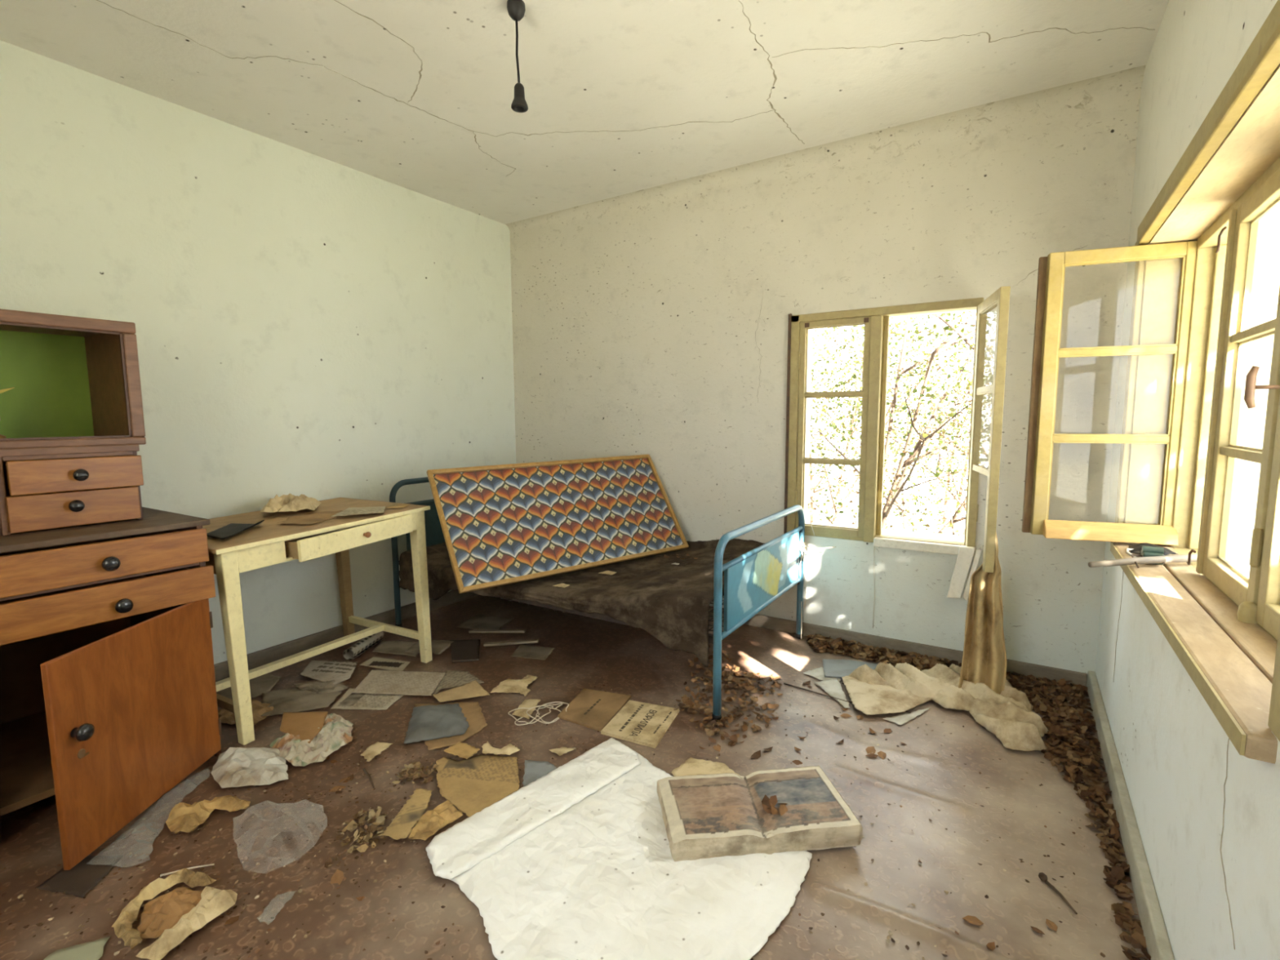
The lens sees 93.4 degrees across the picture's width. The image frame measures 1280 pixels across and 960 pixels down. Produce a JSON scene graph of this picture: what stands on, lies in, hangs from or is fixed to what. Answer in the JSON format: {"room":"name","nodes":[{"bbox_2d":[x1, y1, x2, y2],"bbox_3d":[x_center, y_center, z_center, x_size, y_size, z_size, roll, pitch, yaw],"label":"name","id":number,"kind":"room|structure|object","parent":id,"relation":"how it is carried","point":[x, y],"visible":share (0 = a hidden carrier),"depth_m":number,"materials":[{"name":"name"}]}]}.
{"room":"abandoned building interior","nodes":[
{"label":"abandoned building interior","id":0,"kind":"room"},
{"bbox_2d":[0,40,515,664],"bbox_3d":[-2.136,-0.393,3.010,0.300,2.926,4.747,4,7,32],"label":"wall","id":1,"kind":"structure","parent":0,"point":[310,325],"depth_m":3.06,"materials":[{"name":"paint"}]},
{"bbox_2d":[213,589,478,681],"bbox_3d":[-2.046,0.937,2.981,0.022,0.085,4.147,4,7,32],"label":"baseboard","id":2,"kind":"structure","parent":1,"relation":"attached to","point":[264,656],"depth_m":3.36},
{"bbox_2d":[0,595,1148,959],"bbox_3d":[-0.531,1.069,2.025,3.612,0.011,4.138,4,7,32],"label":"floor","id":3,"kind":"structure","parent":0,"point":[588,652],"depth_m":1.88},
{"bbox_2d":[43,935,111,959],"bbox_3d":[-1.342,1.137,1.420,0.122,0.002,0.119,-3,7,-26],"label":"paper sheet","id":4,"kind":"object","parent":3,"relation":"on","point":[91,950],"visible":1,"depth_m":1.45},
{"bbox_2d":[35,855,123,897],"bbox_3d":[-1.567,1.109,1.694,0.163,0.003,0.154,0,6,2],"label":"sheet","id":5,"kind":"object","parent":3,"relation":"on","point":[77,881],"visible":0.97,"depth_m":1.69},
{"bbox_2d":[0,308,222,870],"bbox_3d":[-2.079,0.287,1.823,1.101,1.625,1.238,4,7,32],"label":"dresser","id":6,"kind":"object","parent":3,"relation":"on","point":[108,699],"visible":0.99,"depth_m":2.04,"materials":[{"name":"brown wood"}]},
{"bbox_2d":[0,386,13,438],"bbox_3d":[-2.190,-0.226,2.030,0.114,0.195,0.090,-3,7,-22],"label":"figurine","id":7,"kind":"object","parent":6,"relation":"in","point":[9,388],"visible":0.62,"depth_m":2.05,"materials":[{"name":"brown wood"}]},
{"bbox_2d":[0,444,139,457],"bbox_3d":[-2.328,-0.086,1.929,0.527,0.026,1.008,4,7,32],"label":"shelf","id":8,"kind":"object","parent":6,"relation":"attached to","point":[6,450],"depth_m":2.05,"materials":[{"name":"brown wood"}]},
{"bbox_2d":[94,765,210,860],"bbox_3d":[-1.559,1.058,1.942,0.175,0.040,0.519,-2,6,-16],"label":"plastic film","id":9,"kind":"object","parent":3,"relation":"on","point":[147,851],"visible":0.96,"depth_m":1.85,"materials":[{"name":"grey"}]},
{"bbox_2d":[111,868,237,959],"bbox_3d":[-1.205,1.095,1.556,0.299,0.056,0.221,4,7,32],"label":"crumpled paper","id":10,"kind":"object","parent":3,"relation":"on","point":[171,917],"visible":1,"depth_m":1.54,"materials":[{"name":"paper"}]},
{"bbox_2d":[160,863,213,876],"bbox_3d":[-1.285,1.106,1.712,0.128,0.009,0.006,-2,6,-18],"label":"twig","id":11,"kind":"object","parent":3,"relation":"on","point":[200,866],"visible":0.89,"depth_m":1.71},
{"bbox_2d":[165,795,250,833],"bbox_3d":[-1.384,1.054,1.933,0.228,0.044,0.173,-3,7,-21],"label":"crumpled paper","id":12,"kind":"object","parent":3,"relation":"on","point":[184,817],"visible":1,"depth_m":1.92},
{"bbox_2d":[224,915,239,924],"bbox_3d":[-1.042,1.123,1.539,0.027,0.009,0.031,-3,7,-23],"label":"dry leaf","id":13,"kind":"object","parent":3,"relation":"on","point":[233,919],"visible":1,"depth_m":1.54,"materials":[{"name":"brown plant"}]},
{"bbox_2d":[217,699,273,724],"bbox_3d":[-1.700,0.997,2.606,0.257,0.025,0.193,1,6,14],"label":"sheet","id":14,"kind":"object","parent":3,"relation":"on","point":[225,716],"visible":0.46,"depth_m":2.58,"materials":[{"name":"brown paper"}]},
{"bbox_2d":[216,673,281,706],"bbox_3d":[-1.896,0.980,2.838,0.321,0.017,0.360,4,7,32],"label":"sheet","id":15,"kind":"object","parent":3,"relation":"on","point":[265,682],"visible":0.31,"depth_m":2.86,"materials":[{"name":"paper"}]},
{"bbox_2d":[210,746,288,788],"bbox_3d":[-1.429,1.028,2.207,0.235,0.045,0.341,-4,7,-31],"label":"plastic bag","id":16,"kind":"object","parent":3,"relation":"on","point":[237,766],"visible":0.99,"depth_m":2.15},
{"bbox_2d":[236,799,326,854],"bbox_3d":[-1.092,1.047,1.837,0.244,0.075,0.341,-5,8,-36],"label":"plastic bag","id":17,"kind":"object","parent":3,"relation":"on","point":[309,802],"visible":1,"depth_m":1.90,"materials":[{"name":"white"}]},
{"bbox_2d":[261,687,342,715],"bbox_3d":[-1.538,0.987,2.743,0.327,0.020,0.305,-4,7,-28],"label":"sheet","id":18,"kind":"object","parent":3,"relation":"on","point":[293,700],"visible":0.98,"depth_m":2.71,"materials":[{"name":"paper"}]},
{"bbox_2d":[269,713,353,766],"bbox_3d":[-1.269,1.002,2.378,0.332,0.058,0.296,4,7,32],"label":"trash bag","id":19,"kind":"object","parent":3,"relation":"on","point":[335,733],"visible":0.8,"depth_m":2.31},
{"bbox_2d":[280,711,328,743],"bbox_3d":[-1.364,0.984,2.415,0.177,0.013,0.298,-2,6,-18],"label":"cardboard piece","id":20,"kind":"object","parent":19,"relation":"on","point":[304,724],"visible":1,"depth_m":2.42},
{"bbox_2d":[202,497,432,745],"bbox_3d":[-1.598,0.583,2.867,0.788,0.836,1.005,3,9,29],"label":"side table","id":21,"kind":"object","parent":3,"relation":"on","point":[269,542],"depth_m":2.66,"materials":[{"name":"beige paint"}]},
{"bbox_2d":[206,520,264,539],"bbox_3d":[-1.704,0.203,2.510,0.157,0.024,0.372,-1,6,-11],"label":"cover","id":22,"kind":"object","parent":21,"relation":"on","point":[231,529],"visible":0.98,"depth_m":2.50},
{"bbox_2d":[260,493,321,513],"bbox_3d":[-1.732,0.103,2.999,0.267,0.079,0.295,-4,7,-31],"label":"crumpled paper","id":23,"kind":"object","parent":21,"relation":"on","point":[285,503],"visible":1,"depth_m":2.92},
{"bbox_2d":[277,510,342,524],"bbox_3d":[-1.512,0.161,2.854,0.196,0.023,0.466,0,6,-1],"label":"envelope","id":24,"kind":"object","parent":21,"relation":"on","point":[315,517],"visible":0.88,"depth_m":2.76,"materials":[{"name":"brown paper"}]},
{"bbox_2d":[331,506,385,516],"bbox_3d":[-1.337,0.147,2.902,0.216,0.007,0.269,-2,6,-14],"label":"page","id":25,"kind":"object","parent":21,"relation":"on","point":[363,510],"visible":1,"depth_m":2.88,"materials":[{"name":"paper"}]},
{"bbox_2d":[293,680,347,693],"bbox_3d":[-1.514,0.974,2.857,0.182,0.020,0.225,-6,8,-43],"label":"sheet","id":26,"kind":"object","parent":3,"relation":"on","point":[317,686],"visible":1,"depth_m":2.84,"materials":[{"name":"paper"}]},
{"bbox_2d":[299,660,357,684],"bbox_3d":[-1.559,0.951,3.039,0.377,0.007,0.241,4,7,32],"label":"leaflet","id":27,"kind":"object","parent":3,"relation":"on","point":[322,670],"visible":1,"depth_m":3.01,"materials":[{"name":"paper"}]},
{"bbox_2d":[330,869,343,884],"bbox_3d":[-0.842,1.108,1.679,0.042,0.014,0.041,2,6,18],"label":"dry leaf","id":28,"kind":"object","parent":3,"relation":"on","point":[337,877],"visible":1,"depth_m":1.68,"materials":[{"name":"brown plant"}]},
{"bbox_2d":[328,785,346,791],"bbox_3d":[-1.044,1.066,2.082,0.040,0.004,0.039,1,6,13],"label":"dry leaf","id":29,"kind":"object","parent":3,"relation":"on","point":[336,788],"visible":1,"depth_m":2.08,"materials":[{"name":"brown plant"}]},
{"bbox_2d":[342,631,383,660],"bbox_3d":[-1.510,0.903,3.310,0.066,0.060,0.286,1,6,8],"label":"rolled paper","id":30,"kind":"object","parent":3,"relation":"on","point":[354,651],"visible":0.93,"depth_m":3.26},
{"bbox_2d":[330,688,404,710],"bbox_3d":[-1.241,0.996,2.736,0.294,0.004,0.202,1,6,8],"label":"newspaper","id":31,"kind":"object","parent":3,"relation":"on","point":[348,700],"visible":0.97,"depth_m":2.72,"materials":[{"name":"paper"}]},
{"bbox_2d":[360,741,392,761],"bbox_3d":[-1.022,1.038,2.312,0.078,0.006,0.129,1,6,16],"label":"paper scrap","id":32,"kind":"object","parent":3,"relation":"on","point":[375,749],"visible":1,"depth_m":2.31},
{"bbox_2d":[360,657,409,671],"bbox_3d":[-1.311,0.953,3.121,0.274,0.003,0.121,2,6,18],"label":"print","id":33,"kind":"object","parent":3,"relation":"on","point":[375,662],"visible":1,"depth_m":3.12,"materials":[{"name":"paper"}]},
{"bbox_2d":[335,760,439,853],"bbox_3d":[-0.831,1.062,2.005,0.165,0.028,0.470,1,6,8],"label":"leaf litter","id":34,"kind":"object","parent":3,"relation":"on","point":[364,837],"visible":1,"depth_m":1.90,"materials":[{"name":"brown plant"}]},
{"bbox_2d":[372,640,418,656],"bbox_3d":[-1.337,0.929,3.337,0.305,0.005,0.203,0,6,6],"label":"sheet","id":35,"kind":"object","parent":3,"relation":"on","point":[397,647],"visible":0.91,"depth_m":3.33,"materials":[{"name":"paper"}]},
{"bbox_2d":[351,670,445,695],"bbox_3d":[-1.151,0.968,2.890,0.419,0.006,0.253,0,6,5],"label":"newspaper","id":36,"kind":"object","parent":3,"relation":"on","point":[376,682],"visible":1,"depth_m":2.88,"materials":[{"name":"paper"}]},
{"bbox_2d":[382,788,432,839],"bbox_3d":[-0.736,1.069,1.940,0.087,0.007,0.245,0,6,5],"label":"folded newspaper","id":37,"kind":"object","parent":3,"relation":"on","point":[411,811],"visible":1,"depth_m":1.92,"materials":[{"name":"paper"}]},
{"bbox_2d":[403,639,453,654],"bbox_3d":[-1.165,0.921,3.353,0.222,0.010,0.206,1,6,10],"label":"loose sheet","id":38,"kind":"object","parent":3,"relation":"on","point":[438,646],"visible":0.65,"depth_m":3.34,"materials":[{"name":"paper"}]},
{"bbox_2d":[408,800,462,840],"bbox_3d":[-0.650,1.071,1.901,0.110,0.023,0.181,4,7,32],"label":"crumpled paper","id":39,"kind":"object","parent":3,"relation":"on","point":[445,813],"visible":1,"depth_m":1.90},
{"bbox_2d":[413,701,487,750],"bbox_3d":[-0.797,1.011,2.557,0.263,0.007,0.434,-3,7,-27],"label":"paper","id":40,"kind":"object","parent":3,"relation":"on","point":[476,720],"visible":0.48,"depth_m":2.51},
{"bbox_2d":[403,703,468,743],"bbox_3d":[-0.844,0.993,2.522,0.247,0.036,0.305,-2,6,-16],"label":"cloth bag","id":41,"kind":"object","parent":40,"relation":"on","point":[427,722],"visible":1,"depth_m":2.47,"materials":[{"name":"fabric"}]},
{"bbox_2d":[431,670,484,696],"bbox_3d":[-0.918,0.968,2.919,0.248,0.007,0.245,-5,7,-35],"label":"newspaper","id":42,"kind":"object","parent":3,"relation":"on","point":[451,678],"visible":0.94,"depth_m":2.92,"materials":[{"name":"paper"}]},
{"bbox_2d":[432,680,488,702],"bbox_3d":[-0.821,0.973,2.752,0.216,0.004,0.188,-4,7,-34],"label":"newspaper clipping","id":43,"kind":"object","parent":3,"relation":"on","point":[472,689],"visible":1,"depth_m":2.75,"materials":[{"name":"paper"}]},
{"bbox_2d":[449,639,479,662],"bbox_3d":[-0.966,0.931,3.304,0.171,0.010,0.323,-2,6,-13],"label":"board","id":44,"kind":"object","parent":3,"relation":"on","point":[462,651],"visible":1,"depth_m":3.29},
{"bbox_2d":[435,754,519,817],"bbox_3d":[-0.570,1.052,2.103,0.294,0.009,0.386,-2,6,-14],"label":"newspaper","id":45,"kind":"object","parent":3,"relation":"on","point":[472,784],"visible":0.92,"depth_m":2.11,"materials":[{"name":"paper"}]},
{"bbox_2d":[443,742,479,759],"bbox_3d":[-0.666,1.015,2.265,0.122,0.004,0.084,4,7,32],"label":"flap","id":46,"kind":"object","parent":45,"relation":"on","point":[464,750],"visible":1,"depth_m":2.26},
{"bbox_2d":[481,741,519,755],"bbox_3d":[-0.525,1.009,2.275,0.153,0.017,0.080,1,6,8],"label":"paper curl","id":47,"kind":"object","parent":45,"relation":"on","point":[487,748],"visible":1,"depth_m":2.26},
{"bbox_2d":[457,614,512,629],"bbox_3d":[-0.955,0.883,3.741,0.287,0.010,0.241,1,6,15],"label":"loose sheet","id":48,"kind":"object","parent":3,"relation":"on","point":[476,622],"visible":0.98,"depth_m":3.73,"materials":[{"name":"paper"}]},
{"bbox_2d":[468,629,525,633],"bbox_3d":[-0.839,0.889,3.548,0.340,0.028,0.032,0,6,7],"label":"loose lath","id":49,"kind":"object","parent":3,"relation":"on","point":[471,631],"visible":1,"depth_m":3.54,"materials":[{"name":"wood"}]},
{"bbox_2d":[484,638,538,646],"bbox_3d":[-0.718,0.908,3.366,0.300,0.028,0.032,-1,6,-3],"label":"loose lath","id":50,"kind":"object","parent":3,"relation":"on","point":[527,641],"visible":1,"depth_m":3.35,"materials":[{"name":"wood"}]},
{"bbox_2d":[489,674,537,696],"bbox_3d":[-0.586,0.968,2.874,0.182,0.018,0.214,1,6,10],"label":"paper","id":51,"kind":"object","parent":3,"relation":"on","point":[509,685],"visible":1,"depth_m":2.84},
{"bbox_2d":[511,698,540,719],"bbox_3d":[-0.500,1.001,2.645,0.088,0.006,0.180,0,6,6],"label":"paper scrap","id":52,"kind":"object","parent":3,"relation":"on","point":[530,703],"visible":1,"depth_m":2.64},
{"bbox_2d":[510,644,554,659],"bbox_3d":[-0.586,0.934,3.279,0.221,0.004,0.170,1,6,15],"label":"loose sheet","id":53,"kind":"object","parent":3,"relation":"on","point":[522,651],"visible":1,"depth_m":3.27,"materials":[{"name":"paper"}]},
{"bbox_2d":[507,701,568,725],"bbox_3d":[-0.421,1.004,2.593,0.256,0.018,0.172,-4,7,-29],"label":"string tangle","id":54,"kind":"object","parent":3,"relation":"on","point":[546,704],"visible":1,"depth_m":2.59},
{"bbox_2d":[522,760,556,786],"bbox_3d":[-0.350,1.050,2.159,0.136,0.006,0.193,-1,6,-7],"label":"paper scrap","id":55,"kind":"object","parent":3,"relation":"on","point":[534,770],"visible":0.64,"depth_m":2.18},
{"bbox_2d":[0,662,1119,959],"bbox_3d":[0.002,1.060,2.075,2.697,0.009,2.713,4,7,32],"label":"debris","id":56,"kind":"object","parent":3,"relation":"on","point":[237,957],"visible":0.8,"depth_m":1.71,"materials":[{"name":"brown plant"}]},
{"bbox_2d":[549,746,574,755],"bbox_3d":[-0.298,1.032,2.313,0.081,0.007,0.063,-6,8,-41],"label":"paper scrap","id":57,"kind":"object","parent":3,"relation":"on","point":[560,751],"visible":1,"depth_m":2.30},
{"bbox_2d":[557,688,631,731],"bbox_3d":[-0.208,1.000,2.644,0.236,0.010,0.324,2,7,22],"label":"booklet","id":58,"kind":"object","parent":3,"relation":"on","point":[593,709],"visible":1,"depth_m":2.63,"materials":[{"name":"brown paper"}]},
{"bbox_2d":[389,476,804,721],"bbox_3d":[-0.280,0.458,3.538,2.172,0.902,1.152,4,7,32],"label":"bed","id":59,"kind":"object","parent":3,"relation":"on","point":[757,578],"visible":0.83,"depth_m":2.91,"materials":[{"name":"blue metal"}]},
{"bbox_2d":[399,538,765,667],"bbox_3d":[-0.279,0.530,3.552,2.049,0.318,1.157,4,7,32],"label":"blanket","id":60,"kind":"object","parent":59,"relation":"on","point":[669,602],"visible":0.48,"depth_m":3.01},
{"bbox_2d":[426,454,688,593],"bbox_3d":[-0.400,0.186,3.414,1.455,0.586,0.406,-5,8,-37],"label":"patterned panel","id":61,"kind":"object","parent":60,"relation":"on","point":[501,524],"visible":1,"depth_m":3.33,"materials":[{"name":"multicoloured fabric"}]},
{"bbox_2d":[798,541,808,568],"bbox_3d":[0.916,0.425,3.437,0.082,0.164,0.075,4,7,32],"label":"string tangle","id":62,"kind":"object","parent":59,"relation":"attached to","point":[805,543],"visible":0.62,"depth_m":3.41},
{"bbox_2d":[800,521,836,639],"bbox_3d":[0.969,0.571,3.414,0.253,0.671,0.072,0,6,6],"label":"thread","id":63,"kind":"object","parent":59,"relation":"attached to","point":[810,522],"visible":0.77,"depth_m":3.40},
{"bbox_2d":[425,737,812,959],"bbox_3d":[-0.085,1.082,1.744,0.859,0.030,0.970,-6,8,-43],"label":"sheet","id":64,"kind":"object","parent":3,"relation":"on","point":[577,862],"visible":0.88,"depth_m":1.66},
{"bbox_2d":[656,765,862,862],"bbox_3d":[0.355,1.035,1.891,0.571,0.074,0.314,-1,6,-6],"label":"book","id":65,"kind":"object","parent":64,"relation":"on","point":[711,815],"visible":0.99,"depth_m":1.82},
{"bbox_2d":[761,794,770,808],"bbox_3d":[0.393,1.000,1.869,0.040,0.018,0.038,-6,8,-44],"label":"dry leaf","id":66,"kind":"object","parent":65,"relation":"on","point":[765,801],"visible":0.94,"depth_m":1.88,"materials":[{"name":"brown plant"}]},
{"bbox_2d":[768,795,777,806],"bbox_3d":[0.412,0.996,1.871,0.035,0.022,0.021,-3,7,-24],"label":"dry leaf","id":67,"kind":"object","parent":65,"relation":"on","point":[773,799],"visible":1,"depth_m":1.87,"materials":[{"name":"brown plant"}]},
{"bbox_2d":[779,804,787,816],"bbox_3d":[0.435,1.003,1.833,0.042,0.021,0.026,-4,7,-32],"label":"dry leaf","id":68,"kind":"object","parent":65,"relation":"on","point":[783,809],"visible":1,"depth_m":1.84,"materials":[{"name":"brown plant"}]},
{"bbox_2d":[600,700,679,748],"bbox_3d":[0.002,1.012,2.518,0.246,0.011,0.318,2,7,21],"label":"booklet","id":69,"kind":"object","parent":3,"relation":"on","point":[646,724],"visible":1,"depth_m":2.50,"materials":[{"name":"beige paper"}]},
{"bbox_2d":[671,757,739,776],"bbox_3d":[0.238,1.049,2.136,0.241,0.006,0.210,4,7,32],"label":"paper scrap","id":70,"kind":"object","parent":3,"relation":"on","point":[691,766],"visible":0.5,"depth_m":2.18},
{"bbox_2d":[673,645,782,747],"bbox_3d":[0.429,0.959,2.838,0.474,0.042,1.066,1,6,12],"label":"leaf litter","id":71,"kind":"object","parent":3,"relation":"on","point":[709,731],"visible":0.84,"depth_m":2.69,"materials":[{"name":"brown plant"}]},
{"bbox_2d":[751,750,760,759],"bbox_3d":[0.435,1.034,2.268,0.040,0.017,0.040,0,6,6],"label":"dry leaf","id":72,"kind":"object","parent":3,"relation":"on","point":[756,755],"visible":1,"depth_m":2.27,"materials":[{"name":"brown plant"}]},
{"bbox_2d":[803,666,842,681],"bbox_3d":[0.914,0.959,2.967,0.142,0.005,0.171,-5,8,-36],"label":"paper scrap","id":73,"kind":"object","parent":3,"relation":"on","point":[819,673],"visible":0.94,"depth_m":2.97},
{"bbox_2d":[813,679,849,708],"bbox_3d":[0.919,0.979,2.773,0.127,0.003,0.277,-1,6,-11],"label":"paper scrap","id":74,"kind":"object","parent":3,"relation":"on","point":[832,686],"visible":1,"depth_m":2.81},
{"bbox_2d":[822,658,877,677],"bbox_3d":[1.104,0.945,3.009,0.383,0.006,0.218,1,6,9],"label":"board piece","id":75,"kind":"object","parent":3,"relation":"on","point":[832,668],"visible":0.6,"depth_m":3.04,"materials":[{"name":"grey paper"}]},
{"bbox_2d":[783,683,922,714],"bbox_3d":[0.935,0.988,2.709,0.601,0.010,0.055,3,7,30],"label":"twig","id":76,"kind":"object","parent":3,"relation":"on","point":[784,683],"visible":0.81,"depth_m":2.77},
{"bbox_2d":[865,746,875,754],"bbox_3d":[0.883,1.032,2.304,0.041,0.010,0.042,-1,6,-3],"label":"dry leaf","id":77,"kind":"object","parent":3,"relation":"on","point":[869,749],"visible":1,"depth_m":2.30,"materials":[{"name":"brown plant"}]},
{"bbox_2d":[877,751,886,759],"bbox_3d":[0.912,1.036,2.272,0.036,0.007,0.038,-4,7,-30],"label":"dry leaf","id":78,"kind":"object","parent":3,"relation":"on","point":[882,755],"visible":1,"depth_m":2.27,"materials":[{"name":"brown plant"}]},
{"bbox_2d":[805,633,961,671],"bbox_3d":[1.259,0.908,3.168,0.840,0.065,0.280,4,7,32],"label":"leaf litter","id":79,"kind":"object","parent":3,"relation":"on","point":[821,644],"visible":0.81,"depth_m":3.18,"materials":[{"name":"brown plant"}]},
{"bbox_2d":[841,675,931,715],"bbox_3d":[1.107,0.958,2.761,0.445,0.021,0.383,-3,7,-21],"label":"paper sheet","id":80,"kind":"object","parent":3,"relation":"on","point":[868,699],"visible":0.67,"depth_m":2.68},
{"bbox_2d":[883,707,929,724],"bbox_3d":[1.158,1.002,2.567,0.265,0.002,0.072,-3,7,-26],"label":"paper scrap","id":81,"kind":"object","parent":3,"relation":"on","point":[900,719],"visible":1,"depth_m":2.55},
{"bbox_2d":[962,915,983,925],"bbox_3d":[0.843,1.116,1.527,0.037,0.006,0.036,-4,7,-31],"label":"dry leaf","id":82,"kind":"object","parent":3,"relation":"on","point":[971,919],"visible":1,"depth_m":1.53,"materials":[{"name":"brown plant"}]},
{"bbox_2d":[986,942,995,950],"bbox_3d":[0.844,1.121,1.451,0.020,0.007,0.027,2,7,22],"label":"dry leaf","id":83,"kind":"object","parent":3,"relation":"on","point":[991,945],"visible":1,"depth_m":1.45,"materials":[{"name":"brown plant"}]},
{"bbox_2d":[1045,919,1057,931],"bbox_3d":[1.032,1.117,1.513,0.026,0.004,0.027,5,8,43],"label":"dry leaf","id":84,"kind":"object","parent":3,"relation":"on","point":[1051,925],"visible":1,"depth_m":1.51,"materials":[{"name":"brown plant"}]},
{"bbox_2d":[1038,872,1077,914],"bbox_3d":[1.112,1.101,1.610,0.020,0.019,0.132,0,6,0],"label":"twig","id":85,"kind":"object","parent":3,"relation":"on","point":[1042,876],"visible":1,"depth_m":1.62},
{"bbox_2d":[1005,671,1151,959],"bbox_3d":[1.587,1.021,2.102,0.349,0.063,1.780,2,7,24],"label":"leaf litter","id":86,"kind":"object","parent":3,"relation":"on","point":[1065,740],"visible":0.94,"depth_m":2.18,"materials":[{"name":"brown plant"}]},
{"bbox_2d":[0,0,1168,224],"bbox_3d":[-0.540,-1.661,1.736,3.621,0.152,4.147,4,7,32],"label":"ceiling","id":87,"kind":"structure","parent":0,"point":[622,97],"depth_m":2.44,"materials":[{"name":"paint"}]},
{"bbox_2d":[506,0,528,112],"bbox_3d":[-0.420,-1.452,2.069,0.064,0.339,0.061,4,7,32],"label":"pendant light","id":88,"kind":"object","parent":87,"relation":"hanging from","point":[516,9],"visible":1,"depth_m":2.06,"materials":[{"name":"black plastic"}]},
{"bbox_2d":[511,82,528,112],"bbox_3d":[-0.416,-1.324,2.081,0.057,0.083,0.057,4,7,32],"label":"socket","id":89,"kind":"object","parent":88,"relation":"attached to","point":[519,104],"depth_m":2.07,"materials":[{"name":"plastic"}]},
{"bbox_2d":[506,65,1146,685],"bbox_3d":[0.653,-0.486,3.747,3.621,2.926,0.510,4,7,32],"label":"wall","id":90,"kind":"structure","parent":0,"point":[653,322],"depth_m":3.25,"materials":[{"name":"paint"}]},
{"bbox_2d":[783,285,1010,600],"bbox_3d":[1.293,-0.168,3.184,1.074,1.482,0.871,4,7,32],"label":"window","id":91,"kind":"structure","parent":90,"relation":"in","point":[876,321],"depth_m":3.19,"materials":[{"name":"beige paint"}]},
{"bbox_2d":[872,546,875,628],"bbox_3d":[1.269,0.570,3.272,0.017,0.480,0.008,4,7,32],"label":"thread","id":92,"kind":"object","parent":91,"relation":"hanging from","point":[873,546],"visible":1,"depth_m":3.27},
{"bbox_2d":[848,532,1048,751],"bbox_3d":[1.464,0.562,2.679,0.589,0.830,0.834,-4,7,-32],"label":"window curtain","id":93,"kind":"object","parent":91,"relation":"hanging from","point":[980,687],"visible":0.95,"depth_m":2.68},
{"bbox_2d":[708,605,1087,686],"bbox_3d":[0.574,0.846,3.759,3.569,0.075,0.022,4,7,32],"label":"baseboard","id":94,"kind":"structure","parent":90,"relation":"attached to","point":[1025,668],"depth_m":3.23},
{"bbox_2d":[1095,0,1279,959],"bbox_3d":[1.245,-0.184,0.882,0.462,2.926,4.747,4,7,32],"label":"wall","id":95,"kind":"structure","parent":0,"point":[1207,814],"depth_m":1.45,"materials":[{"name":"paint"}]},
{"bbox_2d":[1086,671,1174,959],"bbox_3d":[0.993,1.123,1.067,0.028,0.090,4.147,4,7,32],"label":"baseboard","id":96,"kind":"structure","parent":95,"relation":"attached to","point":[1153,926],"depth_m":1.71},
{"bbox_2d":[1022,0,1279,764],"bbox_3d":[1.455,-0.252,1.514,0.785,1.207,1.771,4,7,32],"label":"window","id":97,"kind":"structure","parent":95,"relation":"in","point":[1199,439],"depth_m":1.79,"materials":[{"name":"beige paint"}]},
{"bbox_2d":[1088,554,1197,567],"bbox_3d":[1.612,0.253,1.903,0.428,0.031,0.033,-1,6,-5],"label":"wooden stick","id":98,"kind":"object","parent":97,"relation":"on","point":[1183,557],"visible":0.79,"depth_m":1.90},
{"bbox_2d":[1140,546,1164,564],"bbox_3d":[1.656,0.241,1.949,0.052,0.051,0.064,4,7,32],"label":"pulley block","id":99,"kind":"object","parent":97,"relation":"on","point":[1146,551],"visible":0.71,"depth_m":1.93,"materials":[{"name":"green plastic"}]},
{"bbox_2d":[1127,542,1177,555],"bbox_3d":[1.758,0.233,2.073,0.130,0.027,0.200,4,7,32],"label":"rag","id":100,"kind":"object","parent":97,"relation":"on","point":[1137,548],"visible":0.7,"depth_m":2.06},
{"label":"outside","id":101,"kind":"structure","parent":0,"visible":0},
{"bbox_2d":[807,361,973,535],"bbox_3d":[3.740,-0.964,5.847,44.000,4.275,50.000,4,7,32],"label":"ground","id":102,"kind":"structure","parent":101,"point":[899,526],"depth_m":11.78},
{"bbox_2d":[807,316,972,535],"bbox_3d":[2.458,-0.027,4.379,3.334,2.635,3.334,-2,6,-12],"label":"bare shrub","id":103,"kind":"object","parent":102,"relation":"on","point":[926,525],"visible":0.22,"depth_m":4.59,"materials":[{"name":"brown plant"}]},
{"bbox_2d":[807,311,975,535],"bbox_3d":[1.496,-1.346,6.979,4.190,6.028,7.577,-4,7,-32],"label":"leafy shrub","id":104,"kind":"object","parent":102,"relation":"on","point":[853,425],"visible":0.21,"depth_m":6.08,"materials":[{"name":"green plant"}]},
{"bbox_2d":[808,311,976,534],"bbox_3d":[2.524,-1.464,4.689,3.306,5.642,4.810,-3,7,-25],"label":"tree","id":105,"kind":"object","parent":102,"relation":"on","point":[893,495],"visible":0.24,"depth_m":4.59,"materials":[{"name":"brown plant"}]},
{"bbox_2d":[810,313,973,535],"bbox_3d":[3.580,-0.652,5.708,4.690,4.089,5.414,-2,6,-16],"label":"dry shrub","id":106,"kind":"object","parent":102,"relation":"on","point":[944,441],"visible":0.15,"depth_m":6.34,"materials":[{"name":"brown plant"}]},
{"bbox_2d":[809,311,976,536],"bbox_3d":[3.929,-1.884,7.334,5.444,7.121,7.728,-3,7,-24],"label":"leafy shrub","id":107,"kind":"object","parent":102,"relation":"on","point":[959,359],"visible":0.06,"depth_m":7.38,"materials":[{"name":"green plant"}]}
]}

